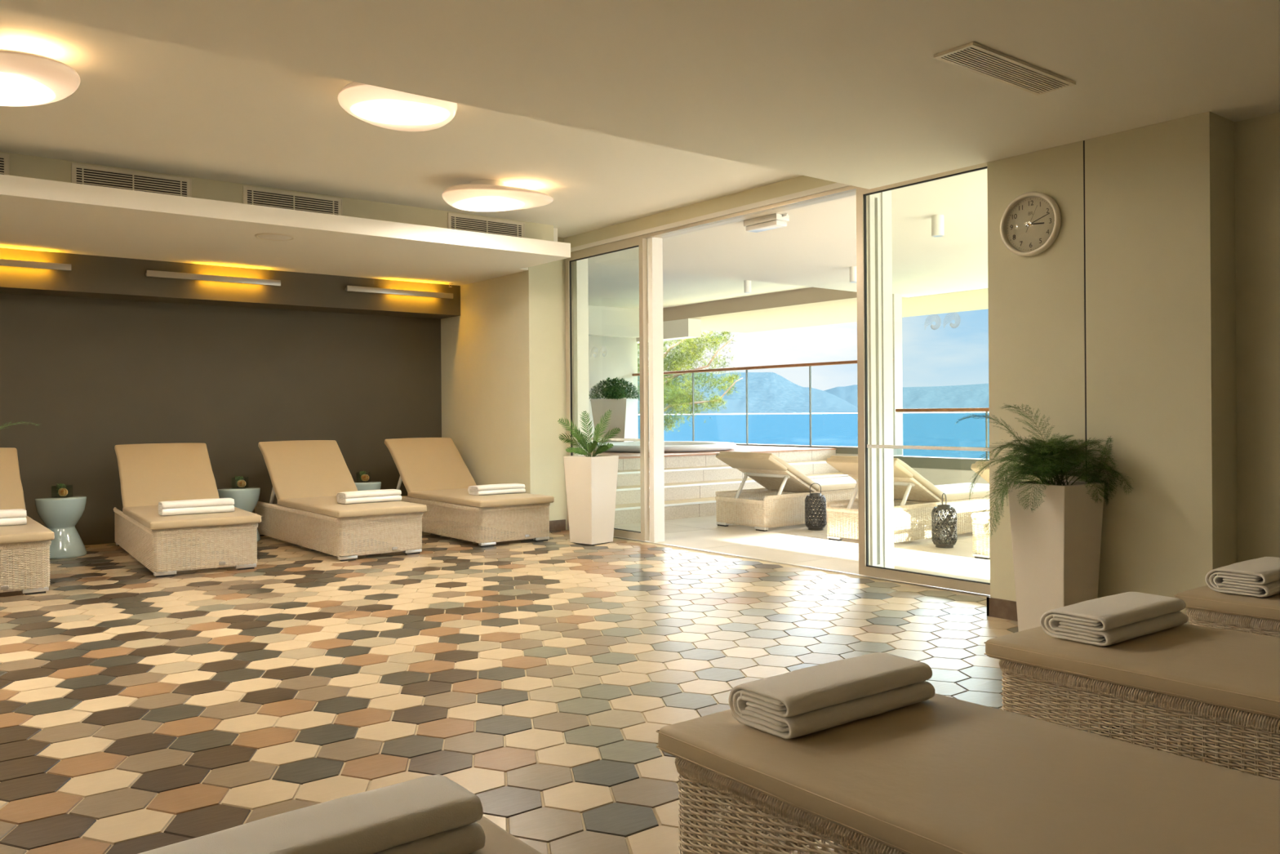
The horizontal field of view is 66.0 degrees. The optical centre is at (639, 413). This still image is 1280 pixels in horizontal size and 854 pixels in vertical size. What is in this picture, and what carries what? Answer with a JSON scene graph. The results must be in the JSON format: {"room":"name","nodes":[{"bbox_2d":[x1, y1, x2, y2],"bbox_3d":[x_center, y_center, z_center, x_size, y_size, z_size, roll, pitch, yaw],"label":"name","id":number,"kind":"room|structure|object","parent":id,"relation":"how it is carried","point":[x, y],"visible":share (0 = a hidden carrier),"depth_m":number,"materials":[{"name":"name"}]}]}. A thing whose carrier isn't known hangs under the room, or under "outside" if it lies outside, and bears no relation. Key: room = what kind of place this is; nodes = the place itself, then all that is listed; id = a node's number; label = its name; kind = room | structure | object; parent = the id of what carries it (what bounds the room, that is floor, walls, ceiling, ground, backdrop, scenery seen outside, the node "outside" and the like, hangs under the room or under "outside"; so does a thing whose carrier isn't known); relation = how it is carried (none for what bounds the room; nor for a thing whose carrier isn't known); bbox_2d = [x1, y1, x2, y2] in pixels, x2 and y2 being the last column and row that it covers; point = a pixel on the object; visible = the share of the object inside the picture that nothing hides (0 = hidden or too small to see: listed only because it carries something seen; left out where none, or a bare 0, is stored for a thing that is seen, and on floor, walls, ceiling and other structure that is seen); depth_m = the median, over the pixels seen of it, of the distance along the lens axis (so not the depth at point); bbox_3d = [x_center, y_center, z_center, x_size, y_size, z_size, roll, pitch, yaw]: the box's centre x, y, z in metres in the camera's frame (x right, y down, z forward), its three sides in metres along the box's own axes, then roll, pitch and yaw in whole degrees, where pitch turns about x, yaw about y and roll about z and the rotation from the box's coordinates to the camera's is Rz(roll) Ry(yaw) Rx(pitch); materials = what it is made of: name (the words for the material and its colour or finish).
{"room":"spa","nodes":[
{"label":"spa","id":0,"kind":"room"},
{"bbox_2d":[0,293,441,551],"bbox_3d":[-6.435,-0.155,7.309,10.860,2.600,0.160,0,0,-38],"label":"wall","id":1,"kind":"structure","parent":0,"point":[95,375],"depth_m":9.05,"materials":[{"name":"paint"}]},
{"bbox_2d":[0,258,71,271],"bbox_3d":[-5.062,-1.179,7.657,1.116,0.052,0.087,0,0,-38],"label":"wall lamp","id":2,"kind":"object","parent":1,"relation":"attached to","point":[3,262],"visible":1,"depth_m":7.81,"materials":[{"name":"silver metal"}]},
{"bbox_2d":[146,270,280,286],"bbox_3d":[-3.744,-1.189,8.687,1.116,0.052,0.087,0,0,-38],"label":"wall lamp","id":3,"kind":"object","parent":1,"relation":"attached to","point":[148,273],"visible":1,"depth_m":8.63,"materials":[{"name":"silver metal"}]},
{"bbox_2d":[0,247,460,319],"bbox_3d":[-6.266,-1.141,7.059,10.829,0.308,0.450,0,0,-38],"label":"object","id":4,"kind":"structure","parent":1,"relation":"attached to","point":[93,277],"depth_m":8.75,"materials":[{"name":"paint"}]},
{"bbox_2d":[0,151,553,240],"bbox_3d":[-5.046,-1.534,5.466,10.795,0.218,0.085,0,0,-38],"label":"wall","id":5,"kind":"structure","parent":0,"point":[20,165],"depth_m":7.11,"materials":[{"name":"beige paint"}]},
{"bbox_2d":[0,153,9,175],"bbox_3d":[-4.276,-1.530,6.005,0.733,0.210,0.014,0,0,-38],"label":"air vent","id":6,"kind":"object","parent":5,"relation":"in","point":[4,158],"visible":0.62,"depth_m":6.22,"materials":[{"name":"white metal"}]},
{"bbox_2d":[71,162,191,197],"bbox_3d":[-3.427,-1.536,6.668,0.733,0.210,0.014,0,0,-38],"label":"air vent","id":7,"kind":"object","parent":5,"relation":"in","point":[83,174],"visible":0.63,"depth_m":6.66,"materials":[{"name":"white metal"}]},
{"bbox_2d":[0,173,570,285],"bbox_3d":[-5.454,-1.361,6.018,10.830,0.121,2.193,0,0,-38],"label":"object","id":8,"kind":"structure","parent":5,"relation":"attached to","point":[40,215],"depth_m":7.48,"materials":[{"name":"white paint"}]},
{"bbox_2d":[254,232,295,240],"bbox_3d":[-2.717,-1.315,7.339,0.286,0.010,0.286,0,0,-38],"label":"ceiling speaker","id":9,"kind":"object","parent":8,"relation":"attached to","point":[267,236],"visible":1,"depth_m":7.33,"materials":[{"name":"white paint"}]},
{"bbox_2d":[257,235,292,239],"bbox_3d":[-2.717,-1.316,7.339,0.244,0.006,0.244,0,0,-38],"label":"speaker grille","id":10,"kind":"object","parent":9,"relation":"attached to","point":[262,237],"depth_m":7.33,"materials":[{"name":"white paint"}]},
{"bbox_2d":[243,185,342,215],"bbox_3d":[-2.574,-1.542,7.335,0.731,0.210,0.014,0,0,-38],"label":"air vent","id":11,"kind":"object","parent":5,"relation":"in","point":[257,196],"visible":0.64,"depth_m":7.33,"materials":[{"name":"white metal"}]},
{"bbox_2d":[447,212,524,237],"bbox_3d":[-1.292,-1.551,8.337,0.731,0.210,0.014,0,0,-38],"label":"air vent","id":12,"kind":"object","parent":5,"relation":"in","point":[455,221],"visible":0.62,"depth_m":8.33,"materials":[{"name":"white metal"}]},
{"bbox_2d":[344,285,453,298],"bbox_3d":[-2.373,-1.198,9.759,1.116,0.052,0.087,0,0,-38],"label":"wall lamp","id":13,"kind":"object","parent":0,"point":[348,288],"visible":1,"depth_m":9.70,"materials":[{"name":"silver metal"}]},
{"bbox_2d":[440,237,568,530],"bbox_3d":[-1.402,-0.279,10.094,0.578,2.778,1.968,0,0,-38],"label":"wall","id":14,"kind":"structure","parent":0,"point":[503,360],"depth_m":9.39,"materials":[{"name":"beige paint"}]},
{"bbox_2d":[532,519,565,531],"bbox_3d":[-0.859,1.056,9.251,0.374,0.100,0.017,0,0,-38],"label":"baseboard","id":15,"kind":"structure","parent":14,"relation":"attached to","point":[554,525],"depth_m":9.30,"materials":[{"name":"brown wood"}]},
{"bbox_2d":[564,238,648,540],"bbox_3d":[-0.316,-0.204,8.915,0.050,2.588,1.193,0,0,-38],"label":"door","id":16,"kind":"structure","parent":14,"relation":"in","point":[642,243],"depth_m":8.46,"materials":[{"name":"beige metal"}]},
{"bbox_2d":[570,182,859,254],"bbox_3d":[0.835,-1.520,7.545,0.178,0.028,4.810,0,0,-38],"label":"trim","id":17,"kind":"structure","parent":14,"relation":"attached to","point":[844,192],"depth_m":7.52,"materials":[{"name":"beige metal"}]},
{"bbox_2d":[573,190,894,568],"bbox_3d":[0.547,-0.214,8.061,0.250,2.620,3.530,0,0,-38],"label":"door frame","id":18,"kind":"structure","parent":14,"relation":"attached to","point":[580,287],"depth_m":8.44,"materials":[{"name":"white paint"}]},
{"bbox_2d":[563,454,618,544],"bbox_3d":[-0.415,0.727,8.415,0.336,0.735,0.336,0,0,42],"label":"planter","id":19,"kind":"object","parent":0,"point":[591,480],"depth_m":8.31,"materials":[{"name":"white ceramic"}]},
{"bbox_2d":[588,335,638,443],"bbox_3d":[-2.055,-0.336,15.467,4.890,2.900,0.295,0,0,-38],"label":"wall","id":20,"kind":"structure","parent":0,"point":[620,361],"depth_m":16.53,"materials":[{"name":"white paint"}]},
{"bbox_2d":[588,305,701,343],"bbox_3d":[-1.631,-1.473,14.946,5.350,0.508,1.650,0,0,-38],"label":"trim","id":21,"kind":"structure","parent":20,"relation":"attached to","point":[603,321],"depth_m":16.01,"materials":[{"name":"white paint"}]},
{"bbox_2d":[590,398,638,442],"bbox_3d":[-0.387,0.125,15.115,0.579,0.700,0.579,0,0,18],"label":"planter","id":22,"kind":"object","parent":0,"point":[624,413],"depth_m":14.87,"materials":[{"name":"white ceramic"}]},
{"bbox_2d":[0,502,1279,853],"bbox_3d":[-0.491,1.228,4.051,16.399,0.250,21.000,0,0,-38],"label":"floor","id":23,"kind":"structure","parent":0,"point":[140,711],"depth_m":4.31,"materials":[{"name":"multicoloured tile"}]},
{"bbox_2d":[0,447,54,595],"bbox_3d":[-4.612,0.695,6.794,0.733,0.875,2.135,0,0,-38],"label":"sun lounger","id":24,"kind":"object","parent":23,"relation":"on","point":[29,543],"visible":0.93,"depth_m":6.17,"materials":[{"name":"wicker"}]},
{"bbox_2d":[0,447,26,510],"bbox_3d":[-4.971,0.530,7.252,0.722,0.077,0.794,0,42,-38],"label":"cushion","id":25,"kind":"object","parent":24,"relation":"on","point":[11,492],"depth_m":7.40,"materials":[{"name":"beige fabric"}]},
{"bbox_2d":[0,508,26,525],"bbox_3d":[-4.317,0.687,6.441,0.514,0.100,0.178,0,0,-38],"label":"folded towel","id":26,"kind":"object","parent":24,"relation":"on","point":[16,516],"visible":1,"depth_m":6.49,"materials":[{"name":"white fabric"}]},
{"bbox_2d":[0,515,54,543],"bbox_3d":[-4.389,0.768,6.509,0.733,0.062,1.413,0,0,-38],"label":"seat cushion","id":27,"kind":"object","parent":24,"relation":"on","point":[32,532],"depth_m":6.15,"materials":[{"name":"beige fabric"}]},
{"bbox_2d":[35,495,87,559],"bbox_3d":[-4.605,0.898,7.844,0.357,0.468,0.357,0,0,-38],"label":"stool","id":28,"kind":"object","parent":23,"relation":"on","point":[61,516],"visible":0.81,"depth_m":7.74,"materials":[{"name":"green ceramic"}]},
{"bbox_2d":[53,483,71,497],"bbox_3d":[-4.588,0.608,7.831,0.118,0.113,0.112,0,0,-7],"label":"glass vase","id":29,"kind":"object","parent":28,"relation":"on","point":[62,491],"visible":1,"depth_m":7.80,"materials":[{"name":"clear glass"}]},
{"bbox_2d":[113,442,262,577],"bbox_3d":[-3.628,0.688,7.776,0.733,0.875,2.135,0,0,-34],"label":"sun lounger","id":30,"kind":"object","parent":23,"relation":"on","point":[150,474],"visible":0.91,"depth_m":7.49,"materials":[{"name":"wicker"}]},
{"bbox_2d":[114,442,219,506],"bbox_3d":[-3.958,0.523,8.255,0.722,0.077,0.794,0,42,-34],"label":"cushion","id":31,"kind":"object","parent":30,"relation":"on","point":[150,474],"depth_m":8.23,"materials":[{"name":"beige fabric"}]},
{"bbox_2d":[122,505,261,529],"bbox_3d":[-3.423,0.761,7.478,0.733,0.062,1.413,0,0,-34],"label":"seat cushion","id":32,"kind":"object","parent":30,"relation":"on","point":[146,517],"depth_m":7.01,"materials":[{"name":"beige fabric"}]},
{"bbox_2d":[158,497,234,515],"bbox_3d":[-3.249,0.679,7.226,0.494,0.100,0.158,0,0,-36],"label":"folded towel","id":33,"kind":"object","parent":30,"relation":"on","point":[216,504],"visible":1,"depth_m":7.16,"materials":[{"name":"white fabric"}]},
{"bbox_2d":[217,486,260,541],"bbox_3d":[-3.536,0.891,8.692,0.357,0.468,0.357,0,0,-38],"label":"stool","id":34,"kind":"object","parent":23,"relation":"on","point":[246,499],"visible":0.39,"depth_m":8.57,"materials":[{"name":"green ceramic"}]},
{"bbox_2d":[254,440,427,561],"bbox_3d":[-2.630,0.681,8.444,0.733,0.875,2.135,0,0,-38],"label":"sun lounger","id":35,"kind":"object","parent":23,"relation":"on","point":[307,477],"visible":0.98,"depth_m":8.19,"materials":[{"name":"wicker"}]},
{"bbox_2d":[257,440,357,499],"bbox_3d":[-2.989,0.516,8.902,0.722,0.077,0.794,0,42,-38],"label":"cushion","id":36,"kind":"object","parent":35,"relation":"on","point":[298,468],"depth_m":8.86,"materials":[{"name":"beige fabric"}]},
{"bbox_2d":[277,495,426,518],"bbox_3d":[-2.407,0.754,8.159,0.733,0.062,1.413,0,0,-38],"label":"seat cushion","id":37,"kind":"object","parent":35,"relation":"on","point":[317,506],"depth_m":7.78,"materials":[{"name":"beige fabric"}]},
{"bbox_2d":[336,488,401,503],"bbox_3d":[-2.215,0.675,8.071,0.494,0.093,0.178,0,0,-41],"label":"folded towel","id":38,"kind":"object","parent":35,"relation":"on","point":[384,495],"visible":1,"depth_m":7.99,"materials":[{"name":"white fabric"}]},
{"bbox_2d":[353,480,381,532],"bbox_3d":[-2.646,0.885,9.387,0.357,0.468,0.357,0,0,-38],"label":"stool","id":39,"kind":"object","parent":23,"relation":"on","point":[372,485],"visible":0.12,"depth_m":9.26,"materials":[{"name":"green ceramic"}]},
{"bbox_2d":[355,470,370,482],"bbox_3d":[-2.628,0.596,9.375,0.118,0.107,0.112,0,0,-7],"label":"glass vase","id":40,"kind":"object","parent":39,"relation":"on","point":[365,477],"visible":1,"depth_m":9.35,"materials":[{"name":"clear glass"}]},
{"bbox_2d":[384,437,554,546],"bbox_3d":[-1.682,0.674,9.184,0.733,0.875,2.135,0,0,-38],"label":"sun lounger","id":41,"kind":"object","parent":23,"relation":"on","point":[433,473],"visible":0.78,"depth_m":8.77,"materials":[{"name":"wicker"}]},
{"bbox_2d":[384,437,476,493],"bbox_3d":[-2.041,0.509,9.642,0.722,0.077,0.794,0,42,-38],"label":"cushion","id":42,"kind":"object","parent":41,"relation":"on","point":[422,464],"depth_m":9.60,"materials":[{"name":"beige fabric"}]},
{"bbox_2d":[407,488,554,507],"bbox_3d":[-1.460,0.748,8.900,0.733,0.062,1.413,0,0,-38],"label":"seat cushion","id":43,"kind":"object","parent":41,"relation":"on","point":[447,497],"depth_m":8.54,"materials":[{"name":"beige fabric"}]},
{"bbox_2d":[467,483,525,495],"bbox_3d":[-1.281,0.674,8.825,0.483,0.082,0.197,0,0,-38],"label":"folded towel","id":44,"kind":"object","parent":41,"relation":"on","point":[504,488],"visible":1,"depth_m":8.74,"materials":[{"name":"white fabric"}]},
{"bbox_2d":[468,815,542,853],"bbox_3d":[-0.022,0.663,0.847,0.733,0.875,2.135,0,0,-38],"label":"sun lounger","id":45,"kind":"object","parent":23,"relation":"on","point":[497,840],"visible":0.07,"depth_m":1.64,"materials":[{"name":"fabric"}]},
{"bbox_2d":[137,773,485,853],"bbox_3d":[-0.503,0.664,1.496,0.514,0.091,0.187,0,0,-40],"label":"folded towel","id":46,"kind":"object","parent":45,"relation":"on","point":[433,814],"visible":1,"depth_m":1.52,"materials":[{"name":"white fabric"}]},
{"bbox_2d":[558,408,620,545],"bbox_3d":[-0.460,0.530,8.433,0.501,1.142,0.427,0,0,42],"label":"potted palm","id":47,"kind":"object","parent":23,"relation":"on","point":[591,480],"visible":1,"depth_m":8.33,"materials":[{"name":"white ceramic"}]},
{"bbox_2d":[589,444,849,524],"bbox_3d":[-0.343,0.792,13.155,4.730,0.620,5.438,0,0,-38],"label":"balcony wall","id":48,"kind":"structure","parent":23,"relation":"on","point":[692,480],"depth_m":11.18,"materials":[{"name":"beige"}]},
{"bbox_2d":[588,377,639,442],"bbox_3d":[-0.382,-0.045,15.116,0.849,1.051,0.860,0,0,18],"label":"potted shrub","id":49,"kind":"object","parent":48,"relation":"on","point":[624,413],"visible":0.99,"depth_m":14.89,"materials":[{"name":"white ceramic"}]},
{"bbox_2d":[589,440,736,452],"bbox_3d":[0.255,0.436,13.078,2.040,0.085,2.040,0,0,-38],"label":"hot tub","id":50,"kind":"object","parent":48,"relation":"on","point":[668,446],"visible":0.64,"depth_m":12.33,"materials":[{"name":"white plastic"}]},
{"bbox_2d":[613,536,990,596],"bbox_3d":[0.810,1.102,7.505,0.019,0.024,4.800,0,0,-38],"label":"trim","id":51,"kind":"structure","parent":23,"relation":"on","point":[749,557],"depth_m":6.96,"materials":[{"name":"silver metal"}]},
{"bbox_2d":[715,451,901,531],"bbox_3d":[1.775,0.724,10.037,2.135,0.727,0.736,0,0,-38],"label":"sun lounger","id":52,"kind":"object","parent":23,"relation":"on","point":[769,470],"visible":0.66,"depth_m":9.49,"materials":[{"name":"wicker"}]},
{"bbox_2d":[720,451,819,489],"bbox_3d":[1.267,0.559,9.642,0.794,0.077,0.722,34,-20,-33],"label":"cushion","id":53,"kind":"object","parent":52,"relation":"on","point":[769,470],"depth_m":9.50,"materials":[{"name":"beige fabric"}]},
{"bbox_2d":[811,476,857,491],"bbox_3d":[2.059,0.723,10.260,1.413,0.062,0.733,0,0,-38],"label":"seat cushion","id":54,"kind":"object","parent":52,"relation":"on","point":[842,483],"depth_m":9.83,"materials":[{"name":"beige fabric"}]},
{"bbox_2d":[804,483,826,530],"bbox_3d":[1.648,0.869,9.252,0.199,0.438,0.199,0,0,0],"label":"lantern","id":55,"kind":"object","parent":23,"relation":"on","point":[815,525],"visible":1,"depth_m":9.18,"materials":[{"name":"grey metal"}]},
{"bbox_2d":[826,455,989,542],"bbox_3d":[2.649,0.718,8.918,2.135,0.727,0.736,0,0,-38],"label":"sun lounger","id":56,"kind":"object","parent":23,"relation":"on","point":[910,486],"visible":0.43,"depth_m":8.45,"materials":[{"name":"wicker"}]},
{"bbox_2d":[830,455,944,499],"bbox_3d":[2.141,0.553,8.523,0.794,0.077,0.722,34,-20,-33],"label":"cushion","id":57,"kind":"object","parent":56,"relation":"on","point":[904,475],"depth_m":8.38,"materials":[{"name":"beige fabric"}]},
{"bbox_2d":[934,482,989,501],"bbox_3d":[2.934,0.717,9.141,1.413,0.062,0.733,0,0,-38],"label":"seat cushion","id":58,"kind":"object","parent":56,"relation":"on","point":[955,491],"depth_m":8.78,"materials":[{"name":"beige fabric"}]},
{"bbox_2d":[931,493,957,547],"bbox_3d":[2.471,0.864,8.004,0.199,0.438,0.199,0,0,0],"label":"lantern","id":59,"kind":"object","parent":23,"relation":"on","point":[940,540],"visible":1,"depth_m":7.94,"materials":[{"name":"grey metal"}]},
{"bbox_2d":[655,693,1279,853],"bbox_3d":[0.977,0.656,1.628,0.733,0.875,2.135,0,0,-38],"label":"sun lounger","id":60,"kind":"object","parent":23,"relation":"on","point":[940,774],"visible":0.94,"depth_m":1.92,"materials":[{"name":"fabric"}]},
{"bbox_2d":[728,652,934,738],"bbox_3d":[0.462,0.656,2.338,0.499,0.093,0.207,0,0,-37],"label":"folded towel","id":61,"kind":"object","parent":60,"relation":"on","point":[806,700],"visible":1,"depth_m":2.25,"materials":[{"name":"white fabric"}]},
{"bbox_2d":[970,461,990,559],"bbox_3d":[3.529,0.712,7.792,2.135,0.727,0.736,0,0,-38],"label":"sun lounger","id":62,"kind":"object","parent":23,"relation":"on","point":[983,552],"visible":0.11,"depth_m":7.38,"materials":[{"name":"wicker"}]},
{"bbox_2d":[953,403,1133,631],"bbox_3d":[1.927,0.515,4.784,0.604,1.138,0.697,0,0,-32],"label":"potted fern","id":63,"kind":"object","parent":23,"relation":"on","point":[1056,523],"visible":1,"depth_m":4.71,"materials":[{"name":"white ceramic"}]},
{"bbox_2d":[983,623,1279,781],"bbox_3d":[2.014,0.648,2.463,0.733,0.875,2.135,0,0,-38],"label":"sun lounger","id":64,"kind":"object","parent":23,"relation":"on","point":[1222,680],"visible":0.75,"depth_m":2.77,"materials":[{"name":"wicker"}]},
{"bbox_2d":[1040,591,1188,645],"bbox_3d":[1.528,0.650,3.167,0.514,0.090,0.227,0,0,-37],"label":"folded towel","id":65,"kind":"object","parent":64,"relation":"on","point":[1110,620],"visible":1,"depth_m":3.06,"materials":[{"name":"white fabric"}]},
{"bbox_2d":[985,623,1279,718],"bbox_3d":[1.792,0.725,2.748,0.733,0.062,1.413,0,0,-38],"label":"seat cushion","id":66,"kind":"object","parent":64,"relation":"on","point":[1234,670],"depth_m":2.81,"materials":[{"name":"beige fabric"}]},
{"bbox_2d":[1173,585,1279,637],"bbox_3d":[3.019,0.641,3.223,0.733,0.875,2.135,0,0,-38],"label":"sun lounger","id":67,"kind":"object","parent":23,"relation":"on","point":[1206,606],"visible":0.33,"depth_m":3.70,"materials":[{"name":"fabric"}]},
{"bbox_2d":[1174,585,1279,621],"bbox_3d":[2.797,0.718,3.508,0.733,0.062,1.413,0,0,-38],"label":"seat cushion","id":68,"kind":"object","parent":67,"relation":"on","point":[1202,599],"depth_m":3.70,"materials":[{"name":"beige fabric"}]},
{"bbox_2d":[1204,556,1279,596],"bbox_3d":[2.473,0.641,3.915,0.514,0.095,0.227,0,0,-38],"label":"folded towel","id":69,"kind":"object","parent":67,"relation":"on","point":[1260,576],"visible":1,"depth_m":3.77,"materials":[{"name":"white fabric"}]},
{"bbox_2d":[0,0,1279,241],"bbox_3d":[-1.879,-1.644,1.903,11.400,0.641,14.300,0,0,-38],"label":"ceiling","id":70,"kind":"structure","parent":0,"point":[616,112],"depth_m":4.23,"materials":[{"name":"white paint"}]},
{"bbox_2d":[0,48,80,106],"bbox_3d":[-2.938,-1.572,4.548,0.800,0.171,0.615,0,0,22],"label":"ceiling lamp","id":71,"kind":"object","parent":70,"relation":"attached to","point":[26,78],"visible":1,"depth_m":4.50,"materials":[{"name":"beige glass"}]},
{"bbox_2d":[337,81,457,131],"bbox_3d":[-1.231,-1.584,5.040,0.584,0.171,0.760,0,0,-10],"label":"ceiling lamp","id":72,"kind":"object","parent":70,"relation":"attached to","point":[388,108],"visible":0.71,"depth_m":4.89,"materials":[{"name":"beige glass"}]},
{"bbox_2d":[442,179,553,211],"bbox_3d":[-1.035,-1.585,7.191,0.801,0.171,0.615,0,0,-10],"label":"ceiling lamp","id":73,"kind":"object","parent":70,"relation":"attached to","point":[478,195],"visible":1,"depth_m":7.01,"materials":[{"name":"beige glass"}]},
{"bbox_2d":[933,41,1075,95],"bbox_3d":[1.438,-1.341,3.853,0.724,0.012,0.166,0,0,-38],"label":"ceiling vent","id":74,"kind":"object","parent":70,"relation":"in","point":[974,57],"visible":1,"depth_m":3.82,"materials":[{"name":"white metal"}]},
{"bbox_2d":[564,175,836,247],"bbox_3d":[1.178,-1.780,7.114,0.204,0.413,5.935,0,0,-38],"label":"wall header","id":75,"kind":"structure","parent":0,"point":[802,183],"depth_m":7.82,"materials":[{"name":"beige paint"}]},
{"bbox_2d":[867,192,884,567],"bbox_3d":[1.590,-0.217,6.678,0.130,2.588,0.045,0,0,-38],"label":"door frame","id":76,"kind":"structure","parent":75,"relation":"in","point":[874,203],"depth_m":6.65,"materials":[{"name":"white paint"}]},
{"bbox_2d":[587,168,988,333],"bbox_3d":[4.493,-1.800,9.136,7.850,0.503,19.150,0,0,-38],"label":"ceiling","id":77,"kind":"structure","parent":0,"point":[816,247],"depth_m":10.28,"materials":[{"name":"white paint"}]},
{"bbox_2d":[743,213,789,232],"bbox_3d":[1.000,-1.486,7.673,0.140,0.088,0.412,0,0,-38],"label":"emergency light","id":78,"kind":"object","parent":77,"relation":"attached to","point":[776,220],"visible":1,"depth_m":7.62,"materials":[{"name":"white paint"}]},
{"bbox_2d":[746,219,786,232],"bbox_3d":[0.984,-1.462,7.693,0.120,0.039,0.340,0,0,-38],"label":"diffuser","id":79,"kind":"object","parent":78,"relation":"attached to","point":[756,225],"depth_m":7.65,"materials":[{"name":"white"}]},
{"bbox_2d":[931,214,944,236],"bbox_3d":[2.311,-1.457,7.651,0.094,0.158,0.094,0,0,-38],"label":"ceiling spotlight","id":80,"kind":"object","parent":77,"relation":"attached to","point":[937,220],"visible":1,"depth_m":7.61,"materials":[{"name":"white paint"}]},
{"bbox_2d":[892,293,902,455],"bbox_3d":[3.296,1.267,12.815,0.160,5.620,0.190,0,0,-38],"label":"pillar","id":81,"kind":"object","parent":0,"point":[896,298],"visible":0.14,"depth_m":12.73,"materials":[{"name":"white paint"}]},
{"bbox_2d":[835,453,989,504],"bbox_3d":[6.145,0.932,8.857,0.180,0.850,20.400,0,0,-38],"label":"wall","id":82,"kind":"structure","parent":0,"point":[935,476],"depth_m":11.86,"materials":[{"name":"white paint"}]},
{"bbox_2d":[633,440,989,470],"bbox_3d":[6.142,0.533,8.857,0.200,0.233,20.400,0,0,-38],"label":"trim","id":83,"kind":"structure","parent":82,"relation":"on","point":[926,462],"depth_m":12.14,"materials":[{"name":"grey metal"}]},
{"bbox_2d":[631,360,857,445],"bbox_3d":[1.550,-0.122,14.663,0.064,1.143,5.400,0,0,-38],"label":"glass railing","id":84,"kind":"object","parent":83,"relation":"on","point":[853,362],"visible":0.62,"depth_m":14.61,"materials":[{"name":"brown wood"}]},
{"bbox_2d":[895,407,989,459],"bbox_3d":[7.789,0.205,6.681,0.064,0.600,14.740,0,0,-38],"label":"glass railing","id":85,"kind":"object","parent":83,"relation":"on","point":[908,410],"visible":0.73,"depth_m":11.78,"materials":[{"name":"brown wood"}]},
{"bbox_2d":[1007,479,1104,631],"bbox_3d":[2.031,0.707,4.813,0.316,0.742,0.316,0,0,-32],"label":"planter","id":86,"kind":"object","parent":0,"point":[1056,545],"depth_m":4.71,"materials":[{"name":"white ceramic"}]},
{"bbox_2d":[986,111,1237,626],"bbox_3d":[2.451,-0.136,5.040,0.590,2.437,1.115,0,0,-38],"label":"wall","id":87,"kind":"structure","parent":0,"point":[1160,197],"depth_m":4.68,"materials":[{"name":"beige paint"}]},
{"bbox_2d":[856,161,990,595],"bbox_3d":[1.872,-0.219,6.114,0.050,2.588,1.285,0,0,-38],"label":"sliding glass door","id":88,"kind":"structure","parent":87,"relation":"in","point":[864,567],"depth_m":6.57,"materials":[{"name":"beige metal"}]},
{"bbox_2d":[1000,191,1061,256],"bbox_3d":[2.010,-0.977,5.085,0.040,0.330,0.330,0,0,-38],"label":"wall clock","id":89,"kind":"object","parent":87,"relation":"attached to","point":[1028,228],"visible":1,"depth_m":5.09,"materials":[{"name":"beige plastic"}]},
{"bbox_2d":[1083,140,1086,481],"bbox_3d":[2.207,-0.184,4.878,0.004,2.336,0.007,0,0,-38],"label":"trim","id":90,"kind":"structure","parent":87,"relation":"attached to","point":[1083,140],"depth_m":4.88,"materials":[{"name":"black"}]},
{"bbox_2d":[986,596,1260,632],"bbox_3d":[4.370,1.019,2.479,0.472,0.100,7.535,0,0,-38],"label":"baseboard","id":91,"kind":"structure","parent":87,"relation":"attached to","point":[996,607],"depth_m":5.23,"materials":[{"name":"brown wood"}]},
{"bbox_2d":[1234,112,1279,562],"bbox_3d":[4.872,-0.153,2.161,0.319,2.437,6.405,0,0,-38],"label":"wall","id":92,"kind":"structure","parent":0,"point":[1256,140],"depth_m":4.51,"materials":[{"name":"beige paint"}]},
{"label":"outside","id":93,"kind":"structure","parent":0,"visible":0},
{"bbox_3d":[6.504,7.354,7.579,15.500,0.600,56.000,0,0,-38],"label":"slope","id":94,"kind":"object","parent":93,"visible":0},
{"bbox_2d":[637,330,742,432],"bbox_3d":[0.566,2.307,22.990,3.439,9.539,5.648,0,0,-38],"label":"pine tree","id":95,"kind":"object","parent":94,"relation":"on","point":[675,393],"visible":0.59,"depth_m":22.09,"materials":[{"name":"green plant"}]},
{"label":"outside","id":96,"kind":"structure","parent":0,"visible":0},
{"bbox_2d":[823,383,988,408],"bbox_3d":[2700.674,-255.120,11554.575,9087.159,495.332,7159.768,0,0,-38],"label":"mountain","id":97,"kind":"structure","parent":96,"point":[966,396],"depth_m":8883.94,"materials":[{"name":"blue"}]},
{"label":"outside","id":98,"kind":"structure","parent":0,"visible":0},
{"bbox_2d":[637,372,989,415],"bbox_3d":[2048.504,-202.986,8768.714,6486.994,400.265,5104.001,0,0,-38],"label":"mountain","id":99,"kind":"structure","parent":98,"point":[768,393],"depth_m":8413.20,"materials":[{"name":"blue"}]},
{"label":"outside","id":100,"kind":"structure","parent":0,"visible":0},
{"bbox_2d":[637,412,989,458],"bbox_3d":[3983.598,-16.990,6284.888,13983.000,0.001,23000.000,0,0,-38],"label":"sea","id":101,"kind":"structure","parent":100,"point":[934,429],"depth_m":595.62,"materials":[{"name":"liquid"}]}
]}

